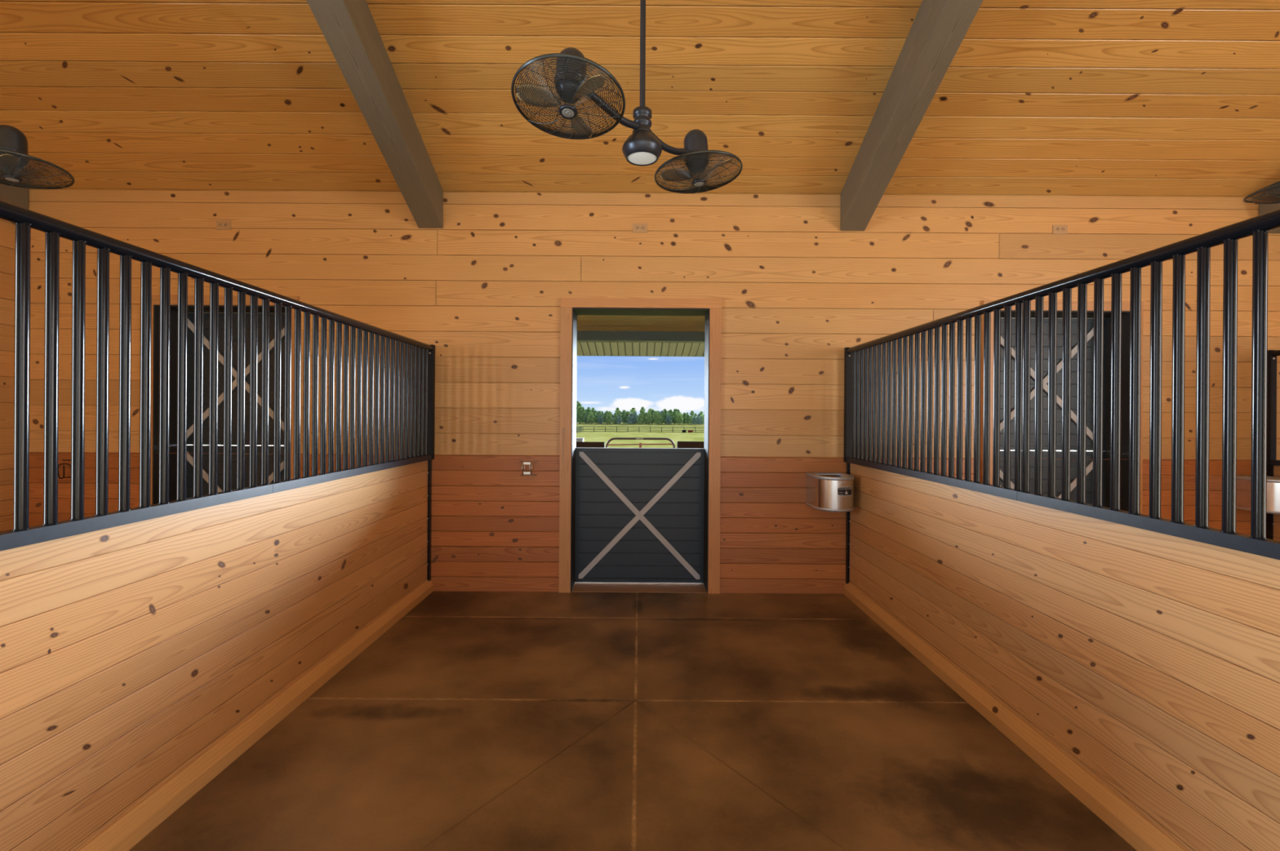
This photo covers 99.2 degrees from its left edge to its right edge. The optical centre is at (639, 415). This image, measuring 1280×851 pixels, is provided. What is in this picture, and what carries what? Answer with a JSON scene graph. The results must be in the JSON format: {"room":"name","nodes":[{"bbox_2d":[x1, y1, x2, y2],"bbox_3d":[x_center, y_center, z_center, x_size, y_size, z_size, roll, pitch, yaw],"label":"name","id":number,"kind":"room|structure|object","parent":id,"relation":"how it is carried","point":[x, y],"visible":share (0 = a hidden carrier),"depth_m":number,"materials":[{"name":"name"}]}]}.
{"room":"farm building","nodes":[
{"label":"farm building","id":0,"kind":"room"},
{"bbox_2d":[0,218,15,532],"bbox_3d":[-6.557,-1.227,2.695,2.071,5.700,4.290,0,0,0],"label":"wall","id":1,"kind":"structure","parent":0,"point":[7,229],"depth_m":4.76,"materials":[{"name":"brown wood"}]},
{"bbox_2d":[0,460,427,850],"bbox_3d":[-1.879,0.980,2.663,0.046,1.183,4.225,0,0,0],"label":"wall","id":2,"kind":"structure","parent":0,"point":[128,652],"depth_m":2.14,"materials":[{"name":"brown wood"}]},
{"bbox_2d":[0,200,274,551],"bbox_3d":[-1.835,-0.116,1.650,0.051,1.002,2.098,0,0,0],"label":"railing","id":3,"kind":"object","parent":2,"relation":"in","point":[24,220],"visible":1,"depth_m":1.93,"materials":[{"name":"black metal"}]},
{"bbox_2d":[77,580,433,850],"bbox_3d":[-1.841,1.506,2.683,0.037,0.130,4.266,0,0,0],"label":"baseboard","id":4,"kind":"structure","parent":2,"relation":"attached to","point":[139,822],"depth_m":2.46,"materials":[{"name":"brown wood"}]},
{"bbox_2d":[268,292,435,493],"bbox_3d":[-1.835,-0.118,3.759,0.054,1.006,2.115,0,0,0],"label":"railing","id":5,"kind":"object","parent":2,"relation":"in","point":[418,396],"visible":1,"depth_m":3.48,"materials":[{"name":"black metal"}]},
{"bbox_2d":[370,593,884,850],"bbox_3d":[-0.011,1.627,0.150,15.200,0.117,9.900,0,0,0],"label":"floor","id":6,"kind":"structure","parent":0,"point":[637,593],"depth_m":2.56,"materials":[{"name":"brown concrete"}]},
{"bbox_2d":[128,697,636,850],"bbox_3d":[-0.917,1.560,1.780,1.808,0.003,2.440,0,0,0],"label":"slab","id":7,"kind":"object","parent":6,"relation":"on","point":[335,774],"visible":1,"depth_m":2.31,"materials":[{"name":"brown concrete"}]},
{"bbox_2d":[307,616,637,701],"bbox_3d":[-0.917,1.560,3.603,1.808,0.003,1.233,0,0,0],"label":"slab","id":8,"kind":"object","parent":6,"relation":"on","point":[511,659],"visible":1,"depth_m":3.44,"materials":[{"name":"brown concrete"}]},
{"bbox_2d":[404,591,637,618],"bbox_3d":[-0.917,1.560,4.511,1.808,0.003,0.612,0,0,0],"label":"slab","id":9,"kind":"object","parent":6,"relation":"on","point":[437,604],"visible":1,"depth_m":4.48,"materials":[{"name":"brown concrete"}]},
{"bbox_2d":[635,592,871,620],"bbox_3d":[0.887,1.572,4.511,1.828,0.003,0.612,0,0,0],"label":"slab","id":10,"kind":"object","parent":6,"relation":"on","point":[650,605],"visible":1,"depth_m":4.49,"materials":[{"name":"brown concrete"}]},
{"bbox_2d":[634,617,967,703],"bbox_3d":[0.887,1.572,3.603,1.828,0.003,1.233,0,0,0],"label":"slab","id":11,"kind":"object","parent":6,"relation":"on","point":[771,660],"visible":1,"depth_m":3.44,"materials":[{"name":"brown concrete"}]},
{"bbox_2d":[631,700,1136,850],"bbox_3d":[0.887,1.572,1.780,1.828,0.003,2.440,0,0,0],"label":"slab","id":12,"kind":"object","parent":6,"relation":"on","point":[717,775],"visible":1,"depth_m":2.33,"materials":[{"name":"brown concrete"}]},
{"bbox_2d":[0,0,1279,197],"bbox_3d":[0.023,-3.494,0.049,15.800,3.314,10.308,0,0,0],"label":"ceiling","id":13,"kind":"structure","parent":0,"point":[1043,98],"depth_m":3.98,"materials":[{"name":"brown wood"}]},
{"bbox_2d":[0,172,28,225],"bbox_3d":[-5.501,-3.363,1.612,0.215,3.360,6.424,0,0,0],"label":"roof beam","id":14,"kind":"structure","parent":13,"relation":"attached to","point":[16,196],"depth_m":4.72,"materials":[{"name":"brown wood"}]},
{"bbox_2d":[0,124,75,189],"bbox_3d":[-3.583,-2.156,2.540,0.460,1.882,1.331,0,0,43],"label":"ceiling fan","id":15,"kind":"object","parent":13,"relation":"hanging from","point":[14,150],"visible":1,"depth_m":2.84,"materials":[{"name":"brown metal"}]},
{"bbox_2d":[306,0,443,228],"bbox_3d":[-1.835,-3.339,1.612,0.218,3.360,6.424,0,0,0],"label":"roof beam","id":16,"kind":"structure","parent":13,"relation":"attached to","point":[348,28],"depth_m":3.79,"materials":[{"name":"brown wood"}]},
{"bbox_2d":[511,0,742,193],"bbox_3d":[0.017,-2.133,2.540,0.460,1.882,1.331,0,0,43],"label":"ceiling fan","id":17,"kind":"object","parent":13,"relation":"hanging from","point":[642,148],"visible":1,"depth_m":2.35,"materials":[{"name":"brown metal"}]},
{"bbox_2d":[840,0,982,231],"bbox_3d":[1.896,-3.315,1.612,0.218,3.360,6.424,0,0,0],"label":"roof beam","id":18,"kind":"structure","parent":13,"relation":"attached to","point":[939,28],"depth_m":3.77,"materials":[{"name":"wood"}]},
{"bbox_2d":[1242,181,1279,204],"bbox_3d":[3.572,-2.110,2.542,0.460,1.882,1.331,0,0,9],"label":"ceiling fan","id":19,"kind":"object","parent":13,"relation":"hanging from","point":[1273,198],"visible":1,"depth_m":3.04,"materials":[{"name":"brown metal"}]},
{"bbox_2d":[1258,187,1279,233],"bbox_3d":[5.599,-3.291,1.612,0.215,3.360,6.424,0,0,0],"label":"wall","id":20,"kind":"structure","parent":13,"relation":"attached to","point":[1263,208],"depth_m":4.77,"materials":[{"name":"brown wood"}]},
{"bbox_2d":[576,342,704,356],"bbox_3d":[0.009,-1.345,6.400,16.000,0.984,2.943,0,0,0],"label":"soffit","id":21,"kind":"structure","parent":0,"point":[584,348],"depth_m":7.53,"materials":[{"name":"plastic"}]},
{"bbox_2d":[577,315,704,331],"bbox_3d":[0.009,-1.324,6.074,16.000,0.475,2.181,0,0,0],"label":"ceiling","id":22,"kind":"structure","parent":0,"point":[584,322],"depth_m":6.77,"materials":[{"name":"wood"}]},
{"bbox_2d":[577,330,704,342],"bbox_3d":[0.007,-1.083,7.150,16.000,0.225,0.180,0,0,0],"label":"beam","id":23,"kind":"structure","parent":22,"relation":"attached to","point":[582,335],"depth_m":7.06,"materials":[{"name":"wood"}]},
{"bbox_2d":[28,189,1279,594],"bbox_3d":[0.002,-0.319,4.960,15.200,4.007,0.281,0,0,0],"label":"wall","id":24,"kind":"structure","parent":0,"point":[486,288],"depth_m":4.83,"materials":[{"name":"brown wood"}]},
{"bbox_2d":[57,459,71,479],"bbox_3d":[-5.019,0.474,4.790,0.160,0.168,0.066,0,0,0],"label":"holder","id":25,"kind":"object","parent":24,"relation":"attached to","point":[63,460],"visible":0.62,"depth_m":4.76,"materials":[{"name":"metal"}]},
{"bbox_2d":[216,220,231,230],"bbox_3d":[-3.681,-1.686,4.825,0.128,0.080,0.010,0,0,0],"label":"power outlet","id":26,"kind":"object","parent":24,"relation":"attached to","point":[220,224],"visible":1,"depth_m":4.82,"materials":[{"name":"plastic"}]},
{"bbox_2d":[150,295,299,505],"bbox_3d":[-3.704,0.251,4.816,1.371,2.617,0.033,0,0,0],"label":"trim","id":27,"kind":"structure","parent":24,"relation":"attached to","point":[155,299],"depth_m":4.80,"materials":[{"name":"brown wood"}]},
{"bbox_2d":[186,444,284,498],"bbox_3d":[-3.708,0.902,5.070,1.149,1.246,0.056,0,0,0],"label":"door","id":28,"kind":"structure","parent":24,"relation":"in","point":[189,473],"depth_m":5.06,"materials":[{"name":"wood"}]},
{"bbox_2d":[186,312,284,445],"bbox_3d":[-3.700,-0.340,5.070,1.149,1.226,0.056,0,0,0],"label":"door","id":29,"kind":"structure","parent":24,"relation":"in","point":[190,347],"depth_m":5.06,"materials":[{"name":"wood"}]},
{"bbox_2d":[426,459,431,581],"bbox_3d":[-1.877,0.919,4.793,0.078,1.068,0.049,0,0,0],"label":"trim","id":30,"kind":"structure","parent":24,"relation":"attached to","point":[429,462],"depth_m":4.78,"materials":[{"name":"black metal"}]},
{"bbox_2d":[520,461,537,475],"bbox_3d":[-0.978,0.464,4.790,0.161,0.131,0.062,0,0,0],"label":"holder","id":31,"kind":"object","parent":24,"relation":"attached to","point":[529,473],"visible":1,"depth_m":4.76,"materials":[{"name":"metal"}]},
{"bbox_2d":[571,582,706,593],"bbox_3d":[-0.002,1.578,4.960,1.197,0.034,0.281,0,0,0],"label":"threshold","id":32,"kind":"object","parent":24,"relation":"attached to","point":[579,587],"depth_m":4.94,"materials":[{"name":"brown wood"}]},
{"bbox_2d":[574,447,704,582],"bbox_3d":[0.003,0.926,5.070,1.195,1.246,0.056,0,0,0],"label":"door","id":33,"kind":"structure","parent":24,"relation":"in","point":[639,512],"depth_m":5.06,"materials":[{"name":"wood"}]},
{"bbox_2d":[558,297,721,594],"bbox_3d":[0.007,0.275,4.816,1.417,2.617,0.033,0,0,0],"label":"trim","id":34,"kind":"structure","parent":24,"relation":"attached to","point":[566,304],"depth_m":4.80,"materials":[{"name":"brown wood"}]},
{"bbox_2d":[632,223,647,232],"bbox_3d":[0.005,-1.661,4.825,0.128,0.080,0.010,0,0,0],"label":"power outlet","id":35,"kind":"object","parent":24,"relation":"attached to","point":[637,228],"visible":1,"depth_m":4.82,"materials":[{"name":"plastic"}]},
{"bbox_2d":[805,472,854,512],"bbox_3d":[1.642,0.654,4.638,0.341,0.296,0.370,0,0,0],"label":"bowl","id":36,"kind":"object","parent":24,"relation":"attached to","point":[828,494],"visible":1,"depth_m":4.49,"materials":[{"name":"metal"}]},
{"bbox_2d":[845,462,850,584],"bbox_3d":[1.865,0.943,4.793,0.078,1.068,0.049,0,0,0],"label":"trim","id":37,"kind":"structure","parent":24,"relation":"attached to","point":[848,464],"depth_m":4.78,"materials":[{"name":"black metal"}]},
{"bbox_2d":[1000,450,1105,506],"bbox_3d":[3.724,0.950,5.070,1.184,1.246,0.056,0,0,0],"label":"door","id":38,"kind":"structure","parent":24,"relation":"in","point":[1089,455],"depth_m":5.06,"materials":[{"name":"wood"}]},
{"bbox_2d":[1000,317,1106,450],"bbox_3d":[3.732,-0.292,5.070,1.184,1.226,0.056,0,0,0],"label":"door","id":39,"kind":"structure","parent":24,"relation":"in","point":[1090,329],"depth_m":5.06,"materials":[{"name":"wood"}]},
{"bbox_2d":[1052,225,1067,234],"bbox_3d":[3.726,-1.647,4.825,0.128,0.080,0.010,0,0,0],"label":"power outlet","id":40,"kind":"object","parent":24,"relation":"attached to","point":[1056,229],"visible":1,"depth_m":4.82,"materials":[{"name":"plastic"}]},
{"bbox_2d":[980,300,1143,514],"bbox_3d":[3.728,0.299,4.816,1.406,2.617,0.033,0,0,0],"label":"trim","id":41,"kind":"structure","parent":24,"relation":"attached to","point":[1107,304],"depth_m":4.80,"materials":[{"name":"brown wood"}]},
{"bbox_2d":[1000,310,1129,511],"bbox_3d":[3.728,0.342,4.951,1.210,2.531,0.298,0,0,0],"label":"trim","id":42,"kind":"structure","parent":24,"relation":"attached to","point":[1125,387],"depth_m":4.88,"materials":[{"name":"paint"}]},
{"bbox_2d":[1235,475,1279,515],"bbox_3d":[5.366,0.678,4.638,0.341,0.296,0.370,0,0,0],"label":"bowl","id":43,"kind":"object","parent":24,"relation":"attached to","point":[1242,499],"visible":0.53,"depth_m":4.64,"materials":[{"name":"metal"}]},
{"bbox_2d":[1266,465,1274,540],"bbox_3d":[5.575,0.967,4.793,0.078,1.068,0.049,0,0,0],"label":"trim","id":44,"kind":"structure","parent":24,"relation":"attached to","point":[1269,517],"depth_m":4.79,"materials":[{"name":"black metal"}]},
{"bbox_2d":[849,463,1279,850],"bbox_3d":[1.866,1.004,2.663,0.046,1.183,4.225,0,0,0],"label":"wall","id":45,"kind":"structure","parent":0,"point":[1150,660],"depth_m":2.12,"materials":[{"name":"brown wood"}]},
{"bbox_2d":[844,292,1022,501],"bbox_3d":[1.836,-0.094,3.715,0.054,1.006,2.202,0,0,0],"label":"railing","id":46,"kind":"object","parent":45,"relation":"in","point":[864,359],"visible":1,"depth_m":3.35,"materials":[{"name":"black metal"}]},
{"bbox_2d":[843,582,1186,850],"bbox_3d":[1.821,1.530,2.683,0.038,0.130,4.266,0,0,0],"label":"baseboard","id":47,"kind":"structure","parent":45,"relation":"attached to","point":[1138,832],"depth_m":2.49,"materials":[{"name":"brown wood"}]},
{"bbox_2d":[1017,208,1279,559],"bbox_3d":[1.836,-0.092,1.587,0.051,1.002,2.051,0,0,0],"label":"railing","id":48,"kind":"object","parent":45,"relation":"in","point":[1258,227],"visible":1,"depth_m":1.93,"materials":[{"name":"black metal"}]},
{"bbox_2d":[1273,465,1279,541],"bbox_3d":[5.576,1.028,2.663,0.045,1.183,4.225,0,0,0],"label":"wall","id":49,"kind":"structure","parent":0,"point":[1276,468],"depth_m":4.75,"materials":[{"name":"brown wood"}]},
{"bbox_2d":[1266,350,1279,466],"bbox_3d":[5.546,-0.070,3.715,0.054,1.006,2.202,0,0,0],"label":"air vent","id":50,"kind":"object","parent":49,"relation":"in","point":[1272,354],"visible":0.72,"depth_m":4.77,"materials":[{"name":"black metal"}]},
{"label":"outside","id":51,"kind":"structure","parent":0,"visible":0},
{"bbox_2d":[205,422,1093,451],"bbox_3d":[-0.019,2.930,180.000,520.000,2.670,480.000,0,0,0],"label":"ground","id":52,"kind":"structure","parent":51,"point":[636,430],"depth_m":88.49,"materials":[{"name":"green plant"}]},
{"bbox_2d":[576,426,582,432],"bbox_3d":[-12.268,2.799,105.750,0.810,1.975,27.610,0,0,0],"label":"fence","id":53,"kind":"object","parent":52,"relation":"on","point":[580,428],"visible":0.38,"depth_m":112.05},
{"bbox_2d":[576,438,583,441],"bbox_3d":[-1.425,1.176,12.125,0.365,1.360,0.250,0,0,0],"label":"fence post","id":54,"kind":"object","parent":52,"relation":"on","point":[577,439],"visible":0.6,"depth_m":12.00,"materials":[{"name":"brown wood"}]},
{"bbox_2d":[576,409,584,424],"bbox_3d":[-27.713,0.767,257.390,3.994,7.213,3.936,0,0,-7],"label":"tree","id":55,"kind":"object","parent":52,"relation":"on","point":[580,413],"visible":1,"depth_m":257.11,"materials":[{"name":"green plant"}]},
{"bbox_2d":[576,405,584,424],"bbox_3d":[-28.719,-0.153,262.496,4.853,9.191,4.926,0,0,40],"label":"tree","id":56,"kind":"object","parent":52,"relation":"on","point":[580,407],"visible":0.41,"depth_m":262.25,"materials":[{"name":"green plant"}]},
{"bbox_2d":[582,407,585,423],"bbox_3d":[-28.606,-0.035,273.811,4.791,8.940,4.720,0,0,-9],"label":"tree","id":57,"kind":"object","parent":52,"relation":"on","point":[583,408],"visible":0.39,"depth_m":273.23,"materials":[{"name":"green plant"}]},
{"bbox_2d":[585,411,590,424],"bbox_3d":[-24.545,1.150,262.809,3.578,6.460,3.526,0,0,-5],"label":"tree","id":58,"kind":"object","parent":52,"relation":"on","point":[588,412],"visible":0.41,"depth_m":262.54,"materials":[{"name":"green plant"}]},
{"bbox_2d":[576,441,604,448],"bbox_3d":[-2.757,1.135,9.460,4.300,1.385,0.160,0,0,0],"label":"fence","id":59,"kind":"object","parent":52,"relation":"on","point":[579,444],"visible":0.12,"depth_m":9.38,"materials":[{"name":"brown wood"}]},
{"bbox_2d":[605,437,675,448],"bbox_3d":[0.016,0.938,9.399,1.201,1.112,0.040,0,0,0],"label":"gate","id":60,"kind":"object","parent":59,"relation":"attached to","point":[640,445],"visible":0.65,"depth_m":9.39,"materials":[{"name":"brown metal"}]},
{"bbox_2d":[586,411,595,424],"bbox_3d":[-22.911,1.225,257.306,4.281,6.333,4.089,0,0,23],"label":"tree","id":61,"kind":"object","parent":52,"relation":"on","point":[590,415],"visible":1,"depth_m":256.74,"materials":[{"name":"green plant"}]},
{"bbox_2d":[592,410,597,422],"bbox_3d":[-21.672,0.848,268.153,3.827,7.140,3.770,0,0,6],"label":"tree","id":62,"kind":"object","parent":52,"relation":"on","point":[594,411],"visible":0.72,"depth_m":267.75,"materials":[{"name":"green plant"}]},
{"bbox_2d":[594,412,600,423],"bbox_3d":[-19.819,1.274,262.857,3.350,6.252,3.301,0,0,34],"label":"tree","id":63,"kind":"object","parent":52,"relation":"on","point":[597,413],"visible":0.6,"depth_m":262.57,"materials":[{"name":"green plant"}]},
{"bbox_2d":[596,414,604,424],"bbox_3d":[-18.362,1.961,257.016,3.544,4.850,3.741,0,0,-19],"label":"tree","id":64,"kind":"object","parent":52,"relation":"on","point":[600,416],"visible":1,"depth_m":256.74,"materials":[{"name":"green plant"}]},
{"bbox_2d":[602,412,606,424],"bbox_3d":[-16.802,1.353,268.103,3.234,6.126,3.283,0,0,25],"label":"tree","id":65,"kind":"object","parent":52,"relation":"on","point":[605,413],"visible":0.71,"depth_m":267.68,"materials":[{"name":"green plant"}]},
{"bbox_2d":[604,411,614,424],"bbox_3d":[-14.182,1.144,257.320,4.430,6.629,3.992,0,0,-27],"label":"tree","id":66,"kind":"object","parent":52,"relation":"on","point":[608,416],"visible":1,"depth_m":257.05,"materials":[{"name":"green plant"}]},
{"bbox_2d":[612,412,618,423],"bbox_3d":[-11.204,1.315,262.449,4.087,6.330,4.279,0,0,11],"label":"tree","id":67,"kind":"object","parent":52,"relation":"on","point":[616,414],"visible":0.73,"depth_m":262.12,"materials":[{"name":"green plant"}]},
{"bbox_2d":[615,415,622,424],"bbox_3d":[-9.621,2.020,257.243,3.738,4.845,3.541,0,0,18],"label":"tree","id":68,"kind":"object","parent":52,"relation":"on","point":[619,418],"visible":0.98,"depth_m":256.86,"materials":[{"name":"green plant"}]},
{"bbox_2d":[621,409,626,424],"bbox_3d":[-7.611,0.829,268.013,3.953,7.376,3.894,0,0,35],"label":"tree","id":69,"kind":"object","parent":52,"relation":"on","point":[624,411],"visible":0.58,"depth_m":267.49,"materials":[{"name":"green plant"}]},
{"bbox_2d":[622,412,628,423],"bbox_3d":[-6.455,1.424,262.767,3.277,6.115,3.229,0,0,-37],"label":"tree","id":70,"kind":"object","parent":52,"relation":"on","point":[625,413],"visible":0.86,"depth_m":262.31,"materials":[{"name":"green plant"}]},
{"bbox_2d":[626,414,633,424],"bbox_3d":[-4.339,1.876,257.215,3.864,5.229,3.978,0,0,-24],"label":"tree","id":71,"kind":"object","parent":52,"relation":"on","point":[629,420],"visible":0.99,"depth_m":256.68,"materials":[{"name":"green plant"}]},
{"bbox_2d":[629,407,637,422],"bbox_3d":[-3.082,0.235,279.153,5.864,8.776,5.284,0,0,4],"label":"tree","id":72,"kind":"object","parent":52,"relation":"on","point":[633,409],"visible":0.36,"depth_m":278.89,"materials":[{"name":"green plant"}]},
{"bbox_2d":[631,412,637,423],"bbox_3d":[-2.160,1.467,262.378,4.520,6.185,4.771,0,0,-23],"label":"tree","id":73,"kind":"object","parent":52,"relation":"on","point":[634,415],"visible":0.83,"depth_m":261.80,"materials":[{"name":"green plant"}]},
{"bbox_2d":[635,413,643,424],"bbox_3d":[0.160,1.761,257.509,3.672,5.495,3.309,0,0,-1],"label":"tree","id":74,"kind":"object","parent":52,"relation":"on","point":[638,417],"visible":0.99,"depth_m":257.11,"materials":[{"name":"green plant"}]},
{"bbox_2d":[640,409,644,423],"bbox_3d":[1.611,0.720,278.695,5.033,7.795,5.269,0,0,-35],"label":"tree","id":75,"kind":"object","parent":52,"relation":"on","point":[642,412],"visible":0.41,"depth_m":278.31,"materials":[{"name":"green plant"}]},
{"bbox_2d":[582,426,704,432],"bbox_3d":[14.779,3.241,120.000,54.510,1.460,0.110,0,0,0],"label":"fence","id":76,"kind":"object","parent":52,"relation":"on","point":[605,428],"visible":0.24,"depth_m":119.95,"materials":[{"name":"brown wood"}]},
{"bbox_2d":[644,412,653,424],"bbox_3d":[4.287,1.360,257.463,4.290,6.420,3.865,0,0,-41],"label":"tree","id":77,"kind":"object","parent":52,"relation":"on","point":[648,416],"visible":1,"depth_m":257.11,"materials":[{"name":"green plant"}]},
{"bbox_2d":[649,409,654,424],"bbox_3d":[6.504,0.722,268.555,4.325,7.810,4.263,0,0,22],"label":"tree","id":78,"kind":"object","parent":52,"relation":"on","point":[651,411],"visible":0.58,"depth_m":267.94,"materials":[{"name":"green plant"}]},
{"bbox_2d":[651,410,658,424],"bbox_3d":[8.042,1.151,262.388,4.700,6.953,4.489,0,0,-26],"label":"tree","id":79,"kind":"object","parent":52,"relation":"on","point":[655,413],"visible":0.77,"depth_m":262.12,"materials":[{"name":"green plant"}]},
{"bbox_2d":[655,413,662,424],"bbox_3d":[9.217,1.632,256.869,3.989,5.901,3.810,0,0,-37],"label":"tree","id":80,"kind":"object","parent":52,"relation":"on","point":[659,419],"visible":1,"depth_m":256.43,"materials":[{"name":"green plant"}]},
{"bbox_2d":[660,408,667,424],"bbox_3d":[12.234,0.671,262.773,4.283,7.991,4.219,0,0,-9],"label":"tree","id":81,"kind":"object","parent":52,"relation":"on","point":[664,412],"visible":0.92,"depth_m":262.31,"materials":[{"name":"green plant"}]},
{"bbox_2d":[664,413,672,424],"bbox_3d":[13.885,1.917,256.987,4.106,5.397,3.988,0,0,37],"label":"tree","id":82,"kind":"object","parent":52,"relation":"on","point":[668,418],"visible":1,"depth_m":256.86,"materials":[{"name":"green plant"}]},
{"bbox_2d":[667,409,672,423],"bbox_3d":[15.401,0.788,267.951,4.110,7.784,4.171,0,0,-26],"label":"tree","id":83,"kind":"object","parent":52,"relation":"on","point":[670,411],"visible":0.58,"depth_m":267.49,"materials":[{"name":"green plant"}]},
{"bbox_2d":[671,408,677,424],"bbox_3d":[17.210,0.692,262.223,4.295,8.015,4.232,0,0,3],"label":"tree","id":84,"kind":"object","parent":52,"relation":"on","point":[674,411],"visible":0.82,"depth_m":261.80,"materials":[{"name":"green plant"}]},
{"bbox_2d":[674,412,683,424],"bbox_3d":[18.826,1.454,257.347,4.289,6.418,3.864,0,0,3],"label":"tree","id":85,"kind":"object","parent":52,"relation":"on","point":[678,421],"visible":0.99,"depth_m":256.99,"materials":[{"name":"green plant"}]},
{"bbox_2d":[682,412,687,424],"bbox_3d":[21.700,1.568,263.015,3.386,6.204,3.436,0,0,-2],"label":"tree","id":86,"kind":"object","parent":52,"relation":"on","point":[684,415],"visible":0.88,"depth_m":262.70,"materials":[{"name":"green plant"}]},
{"bbox_2d":[684,414,690,424],"bbox_3d":[23.032,2.023,257.228,2.890,5.218,2.848,0,0,-8],"label":"tree","id":87,"kind":"object","parent":52,"relation":"on","point":[688,421],"visible":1,"depth_m":256.99,"materials":[{"name":"green plant"}]},
{"bbox_2d":[676,441,703,448],"bbox_3d":[2.773,1.160,9.460,4.240,1.405,0.160,0,0,0],"label":"fence","id":88,"kind":"object","parent":52,"relation":"on","point":[679,444],"visible":0.12,"depth_m":9.38,"materials":[{"name":"brown wood"}]},
{"bbox_2d":[690,415,697,424],"bbox_3d":[26.843,2.232,262.886,3.743,4.920,3.636,0,0,-25],"label":"tree","id":89,"kind":"object","parent":52,"relation":"on","point":[694,420],"visible":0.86,"depth_m":262.44,"materials":[{"name":"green plant"}]},
{"bbox_2d":[695,413,703,425],"bbox_3d":[28.142,1.939,256.448,4.284,5.553,4.058,0,0,1],"label":"tree","id":90,"kind":"object","parent":52,"relation":"on","point":[699,418],"visible":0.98,"depth_m":256.17,"materials":[{"name":"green plant"}]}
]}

